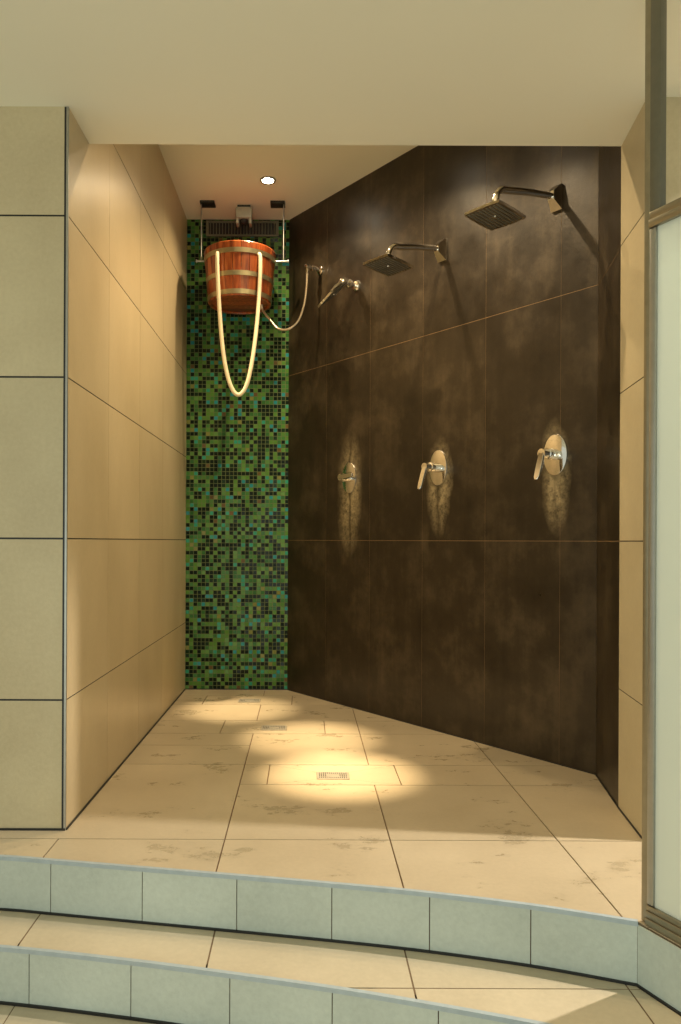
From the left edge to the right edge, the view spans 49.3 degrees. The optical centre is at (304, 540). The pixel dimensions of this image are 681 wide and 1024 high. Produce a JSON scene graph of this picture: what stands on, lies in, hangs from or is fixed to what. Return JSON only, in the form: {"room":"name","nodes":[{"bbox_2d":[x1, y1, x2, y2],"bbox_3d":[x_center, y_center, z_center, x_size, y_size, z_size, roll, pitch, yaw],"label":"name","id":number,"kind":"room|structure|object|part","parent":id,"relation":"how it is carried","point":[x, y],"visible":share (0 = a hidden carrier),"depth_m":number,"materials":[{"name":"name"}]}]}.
{"room":"spa shower room","nodes":[
{"label":"spa shower room","id":0,"kind":"room"},
{"bbox_2d":[0,106,64,827],"bbox_3d":[-2.143,-0.274,2.795,2.512,2.690,0.092,0,0,0],"label":"wall","id":1,"kind":"structure","parent":0,"point":[31,137],"depth_m":2.75,"materials":[{"name":"beige tile"}]},
{"bbox_2d":[0,828,64,830],"bbox_3d":[-2.148,1.066,2.750,2.514,0.009,0.010,0,0,0],"label":"trim","id":2,"kind":"structure","parent":1,"relation":"attached to","point":[1,829],"depth_m":2.75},
{"bbox_2d":[61,107,65,827],"bbox_3d":[-0.895,-0.269,2.752,0.007,2.687,0.008,0,0,0],"label":"trim","id":3,"kind":"structure","parent":1,"relation":"attached to","point":[65,107],"depth_m":2.75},
{"bbox_2d":[63,107,68,829],"bbox_3d":[-0.888,-0.269,2.752,0.008,2.687,0.008,0,0,0],"label":"trim","id":4,"kind":"structure","parent":1,"relation":"attached to","point":[67,108],"depth_m":2.75,"materials":[{"name":"metal"}]},
{"bbox_2d":[0,1005,152,1023],"bbox_3d":[0.394,1.483,0.030,7.600,0.101,5.260,0,0,0],"label":"floor","id":5,"kind":"structure","parent":0,"point":[8,1014],"depth_m":2.21,"materials":[{"name":"beige tile"}]},
{"bbox_2d":[0,1001,180,1023],"bbox_3d":[-0.859,1.425,1.983,5.090,0.010,0.960,0,0,21],"label":"trim","id":6,"kind":"structure","parent":5,"relation":"on","point":[14,1004],"depth_m":2.23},
{"bbox_2d":[66,108,186,826],"bbox_3d":[-0.933,-0.627,4.058,0.122,3.406,2.610,0,0,0],"label":"wall","id":7,"kind":"structure","parent":0,"point":[126,524],"depth_m":3.55,"materials":[{"name":"beige tile"}]},
{"bbox_2d":[66,689,185,829],"bbox_3d":[-0.880,1.072,4.053,0.012,0.008,2.603,0,0,0],"label":"trim","id":8,"kind":"structure","parent":7,"relation":"attached to","point":[142,739],"depth_m":3.45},
{"bbox_2d":[185,219,288,688],"bbox_3d":[-0.492,-0.625,5.431,0.743,3.406,0.138,0,0,0],"label":"wall","id":9,"kind":"structure","parent":0,"point":[236,587],"depth_m":5.36,"materials":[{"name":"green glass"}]},
{"bbox_2d":[191,689,286,689],"bbox_3d":[-0.499,1.074,5.361,0.743,0.007,0.006,0,0,0],"label":"trim","id":10,"kind":"structure","parent":9,"relation":"attached to","point":[191,689],"depth_m":5.36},
{"bbox_2d":[206,221,278,236],"bbox_3d":[-0.453,-2.260,5.354,0.524,0.112,0.015,0,0,0],"label":"air vent","id":11,"kind":"object","parent":9,"relation":"in","point":[213,228],"visible":0.94,"depth_m":5.36,"materials":[{"name":"metal"}]},
{"bbox_2d":[158,144,417,219],"bbox_3d":[0.240,-2.382,4.229,2.460,0.114,2.442,0,0,0],"label":"ceiling","id":12,"kind":"structure","parent":0,"point":[305,176],"depth_m":4.68,"materials":[{"name":"paint"}]},
{"bbox_2d":[196,200,215,262],"bbox_3d":[-0.685,-2.120,5.100,0.128,0.417,0.090,0,0,0],"label":"hanger","id":13,"kind":"object","parent":12,"relation":"hanging from","point":[204,203],"visible":0.95,"depth_m":5.08,"materials":[{"name":"metal"}]},
{"bbox_3d":[-0.713,-2.121,5.088,0.009,0.393,0.009,0,0,0],"label":"rod","id":14,"kind":"part","parent":13,"relation":"part of","materials":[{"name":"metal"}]},
{"bbox_3d":[-0.670,-2.322,5.100,0.100,0.014,0.090,0,0,0],"label":"ceiling plate","id":15,"kind":"part","parent":13,"relation":"part of","materials":[{"name":"metal"}]},
{"bbox_2d":[204,240,275,396],"bbox_3d":[-0.449,-1.458,5.085,0.491,1.024,0.491,0,0,0],"label":"wooden bucket","id":16,"kind":"object","parent":13,"relation":"hanging from","point":[239,273],"visible":1,"depth_m":4.87,"materials":[{"name":"red wood"}]},
{"bbox_2d":[236,205,252,226],"bbox_3d":[-0.424,-2.264,5.160,0.112,0.128,0.090,0,0,0],"label":"sensor","id":17,"kind":"object","parent":12,"relation":"attached to","point":[244,214],"visible":1,"depth_m":5.12,"materials":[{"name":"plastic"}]},
{"bbox_2d":[260,176,275,184],"bbox_3d":[-0.239,-2.324,4.770,0.104,0.007,0.104,0,0,0],"label":"recessed light","id":18,"kind":"object","parent":12,"relation":"in","point":[267,180],"visible":1,"depth_m":4.77,"materials":[{"name":"metal"}]},
{"bbox_3d":[-0.239,-2.325,4.770,0.072,0.004,0.072,0,0,0],"label":"lamp glass","id":19,"kind":"part","parent":18,"relation":"part of","materials":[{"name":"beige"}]},
{"bbox_2d":[270,201,288,262],"bbox_3d":[-0.175,-2.118,5.100,0.128,0.417,0.090,0,0,0],"label":"hanger","id":20,"kind":"object","parent":12,"relation":"hanging from","point":[274,204],"visible":1,"depth_m":5.08,"materials":[{"name":"metal"}]},
{"bbox_3d":[-0.188,-2.320,5.100,0.100,0.014,0.090,0,0,0],"label":"ceiling plate","id":21,"kind":"part","parent":20,"relation":"part of","materials":[{"name":"metal"}]},
{"bbox_3d":[-0.147,-2.118,5.088,0.009,0.393,0.009,0,0,0],"label":"rod","id":22,"kind":"part","parent":20,"relation":"part of","materials":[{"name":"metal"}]},
{"bbox_2d":[0,689,680,1011],"bbox_3d":[0.875,1.176,2.991,7.814,0.186,3.701,0,0,21],"label":"floor","id":23,"kind":"structure","parent":0,"point":[207,788],"depth_m":2.63,"materials":[{"name":"beige tile"}]},
{"bbox_2d":[238,699,259,701],"bbox_3d":[-0.377,1.078,5.000,0.146,0.004,0.102,0,0,0],"label":"floor drain","id":24,"kind":"object","parent":23,"relation":"on","point":[239,700],"visible":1,"depth_m":5.00,"materials":[{"name":"metal"}]},
{"bbox_2d":[261,725,286,729],"bbox_3d":[-0.180,1.079,4.275,0.146,0.004,0.102,0,0,0],"label":"floor drain","id":25,"kind":"object","parent":23,"relation":"on","point":[263,727],"visible":1,"depth_m":4.28,"materials":[{"name":"metal"}]},
{"bbox_2d":[202,695,400,785],"bbox_3d":[-0.141,1.081,4.211,0.680,0.006,2.126,0,0,-18],"label":"floor drain","id":26,"kind":"object","parent":23,"relation":"on","point":[320,735],"depth_m":3.93,"materials":[{"name":"metal"}]},
{"bbox_2d":[0,854,637,925],"bbox_3d":[-1.218,1.078,2.464,4.389,0.014,0.177,0,0,7],"label":"trim","id":27,"kind":"structure","parent":23,"relation":"attached to","point":[384,889],"depth_m":2.33,"materials":[{"name":"metal"}]},
{"bbox_2d":[317,772,348,778],"bbox_3d":[0.128,1.080,3.410,0.146,0.004,0.102,0,0,0],"label":"floor drain","id":28,"kind":"object","parent":23,"relation":"on","point":[320,775],"visible":1,"depth_m":3.40,"materials":[{"name":"metal"}]},
{"bbox_2d":[641,0,680,943],"bbox_3d":[1.270,-0.261,1.465,0.040,2.686,1.430,0,0,-25],"label":"glass wall","id":29,"kind":"structure","parent":23,"relation":"on","point":[661,674],"depth_m":2.06,"materials":[{"name":"glass"}]},
{"bbox_3d":[0.977,-0.262,2.106,0.018,2.685,0.020,0,0,-25],"label":"post","id":30,"kind":"part","parent":29,"relation":"part of","materials":[{"name":"metal"}]},
{"bbox_3d":[0.993,-1.268,2.080,0.024,0.674,0.035,0,0,-25],"label":"post","id":31,"kind":"part","parent":29,"relation":"part of","materials":[{"name":"brown metal"}]},
{"bbox_3d":[1.269,1.055,1.455,0.040,0.055,1.409,0,0,-25],"label":"rail","id":32,"kind":"part","parent":29,"relation":"part of","materials":[{"name":"metal"}]},
{"bbox_3d":[1.278,-0.904,1.455,0.036,0.048,1.409,0,0,-25],"label":"rail","id":33,"kind":"part","parent":29,"relation":"part of","materials":[{"name":"metal"}]},
{"bbox_3d":[1.278,0.074,1.446,0.010,1.912,1.388,0,0,-25],"label":"glass pane","id":34,"kind":"part","parent":29,"relation":"part of","materials":[{"name":"white glass"}]},
{"bbox_2d":[0,0,680,145],"bbox_3d":[0.409,-2.023,0.204,7.600,0.830,5.608,0,0,0],"label":"ceiling","id":35,"kind":"structure","parent":0,"point":[211,72],"depth_m":2.52,"materials":[{"name":"paint"}]},
{"bbox_2d":[0,911,680,1023],"bbox_3d":[-0.768,1.341,2.098,5.333,0.171,1.225,0,0,21],"label":"step","id":36,"kind":"structure","parent":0,"point":[547,996],"depth_m":2.18,"materials":[{"name":"beige tile"}]},
{"bbox_2d":[0,945,551,1023],"bbox_3d":[-1.293,1.258,2.246,4.240,0.014,0.195,0,0,8],"label":"trim","id":37,"kind":"structure","parent":36,"relation":"on","point":[396,999],"depth_m":2.12,"materials":[{"name":"metal"}]},
{"bbox_2d":[0,908,680,1015],"bbox_3d":[-0.731,1.254,2.186,5.334,0.010,1.058,0,0,21],"label":"trim","id":38,"kind":"structure","parent":36,"relation":"on","point":[530,965],"depth_m":2.31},
{"bbox_2d":[287,145,598,773],"bbox_3d":[0.658,-0.620,4.428,0.101,3.406,2.429,0,0,-37],"label":"wall","id":39,"kind":"structure","parent":0,"point":[465,606],"depth_m":4.12,"materials":[{"name":"tile"}]},
{"bbox_2d":[304,264,322,274],"bbox_3d":[0.054,-1.848,5.032,0.133,0.074,0.060,0,0,-37],"label":"wall outlet","id":40,"kind":"object","parent":39,"relation":"attached to","point":[307,267],"visible":1,"depth_m":5.02,"materials":[{"name":"silver metal"}]},
{"bbox_2d":[261,273,307,330],"bbox_3d":[-0.144,-1.621,5.043,0.343,0.390,0.040,0,0,19],"label":"hose","id":41,"kind":"object","parent":40,"relation":"attached to","point":[306,285],"visible":0.99,"depth_m":5.01,"materials":[{"name":"silver metal"}]},
{"bbox_2d":[318,278,359,306],"bbox_3d":[0.221,-1.578,4.683,0.291,0.202,0.180,0,0,-37],"label":"shower","id":42,"kind":"object","parent":39,"relation":"attached to","point":[343,282],"visible":1,"depth_m":4.67,"materials":[{"name":"silver metal"}]},
{"bbox_3d":[0.290,-1.645,4.738,0.085,0.054,0.054,0,0,-37],"label":"arm","id":43,"kind":"part","parent":42,"relation":"part of","materials":[{"name":"silver metal"}]},
{"bbox_2d":[338,462,356,493],"bbox_3d":[0.273,-0.411,4.762,0.104,0.204,0.202,0,0,-37],"label":"shower valve","id":44,"kind":"object","parent":39,"relation":"attached to","point":[349,476],"visible":1,"depth_m":4.79,"materials":[{"name":"silver metal"}]},
{"bbox_3d":[0.257,-0.414,4.719,0.010,0.040,0.155,0,0,-31],"label":"lever handle","id":45,"kind":"part","parent":44,"relation":"part of","materials":[{"name":"silver metal"}]},
{"bbox_2d":[363,238,446,276],"bbox_3d":[0.573,-1.573,4.027,0.531,0.263,0.200,0,0,-37],"label":"shower","id":46,"kind":"object","parent":39,"relation":"attached to","point":[387,264],"visible":1,"depth_m":3.96,"materials":[{"name":"silver metal"}]},
{"bbox_3d":[0.441,-1.462,3.926,0.200,0.038,0.200,0,0,-37],"label":"head plate","id":47,"kind":"part","parent":46,"relation":"part of","materials":[{"name":"silver metal"}]},
{"bbox_3d":[0.589,-1.583,4.038,0.398,0.150,0.031,0,0,-37],"label":"arm","id":48,"kind":"part","parent":46,"relation":"part of","materials":[{"name":"silver metal"}]},
{"bbox_2d":[417,450,447,489],"bbox_3d":[0.696,-0.402,4.159,0.166,0.233,0.132,0,0,-37],"label":"shower valve","id":49,"kind":"object","parent":39,"relation":"attached to","point":[437,466],"visible":1,"depth_m":4.17,"materials":[{"name":"silver metal"}]},
{"bbox_3d":[0.653,-0.360,4.126,0.058,0.149,0.036,0,0,-37],"label":"lever handle","id":50,"kind":"part","parent":49,"relation":"part of","materials":[{"name":"silver metal"}]},
{"bbox_3d":[0.757,-0.416,4.206,0.012,0.204,0.132,0,0,-37],"label":"plate","id":51,"kind":"part","parent":49,"relation":"part of","materials":[{"name":"silver metal"}]},
{"bbox_2d":[287,689,617,805],"bbox_3d":[0.695,1.081,4.256,0.290,0.005,2.743,0,0,-31],"label":"trim","id":52,"kind":"structure","parent":39,"relation":"attached to","point":[287,689],"depth_m":3.94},
{"bbox_2d":[464,183,562,230],"bbox_3d":[1.002,-1.582,3.427,0.581,0.294,0.200,0,0,-37],"label":"shower","id":53,"kind":"object","parent":39,"relation":"attached to","point":[496,214],"visible":1,"depth_m":3.34,"materials":[{"name":"silver metal"}]},
{"bbox_3d":[0.850,-1.455,3.311,0.200,0.038,0.200,0,0,-37],"label":"head plate","id":54,"kind":"part","parent":53,"relation":"part of","materials":[{"name":"silver metal"}]},
{"bbox_3d":[1.017,-1.592,3.438,0.448,0.180,0.031,0,0,-37],"label":"arm","id":55,"kind":"part","parent":53,"relation":"part of","materials":[{"name":"silver metal"}]},
{"bbox_2d":[534,434,567,479],"bbox_3d":[1.158,-0.406,3.557,0.166,0.233,0.132,0,0,-37],"label":"shower valve","id":56,"kind":"object","parent":39,"relation":"attached to","point":[554,455],"visible":1,"depth_m":3.57,"materials":[{"name":"silver metal"}]},
{"bbox_3d":[1.115,-0.364,3.524,0.058,0.149,0.036,0,0,-37],"label":"lever handle","id":57,"kind":"part","parent":56,"relation":"part of","materials":[{"name":"silver metal"}]},
{"bbox_3d":[1.219,-0.420,3.603,0.012,0.204,0.132,0,0,-37],"label":"plate","id":58,"kind":"part","parent":56,"relation":"part of","materials":[{"name":"silver metal"}]},
{"bbox_2d":[596,146,620,804],"bbox_3d":[1.369,-0.617,3.212,0.101,3.406,0.433,0,0,10],"label":"wall","id":59,"kind":"structure","parent":0,"point":[609,160],"depth_m":3.21,"materials":[{"name":"tile"}]},
{"bbox_2d":[618,102,644,835],"bbox_3d":[1.281,-0.259,2.838,0.052,2.690,0.336,0,0,8],"label":"wall","id":60,"kind":"structure","parent":0,"point":[633,146],"depth_m":2.84,"materials":[{"name":"beige tile"}]},
{"bbox_2d":[617,806,641,838],"bbox_3d":[1.251,1.082,2.841,0.012,0.007,0.336,0,0,8],"label":"trim","id":61,"kind":"structure","parent":60,"relation":"attached to","point":[620,810],"depth_m":2.83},
{"bbox_2d":[666,97,680,203],"bbox_3d":[2.718,-0.253,2.679,2.966,2.690,0.010,0,0,0],"label":"wall","id":62,"kind":"structure","parent":0,"point":[673,104],"depth_m":2.67,"materials":[{"name":"beige paint"}]}
]}

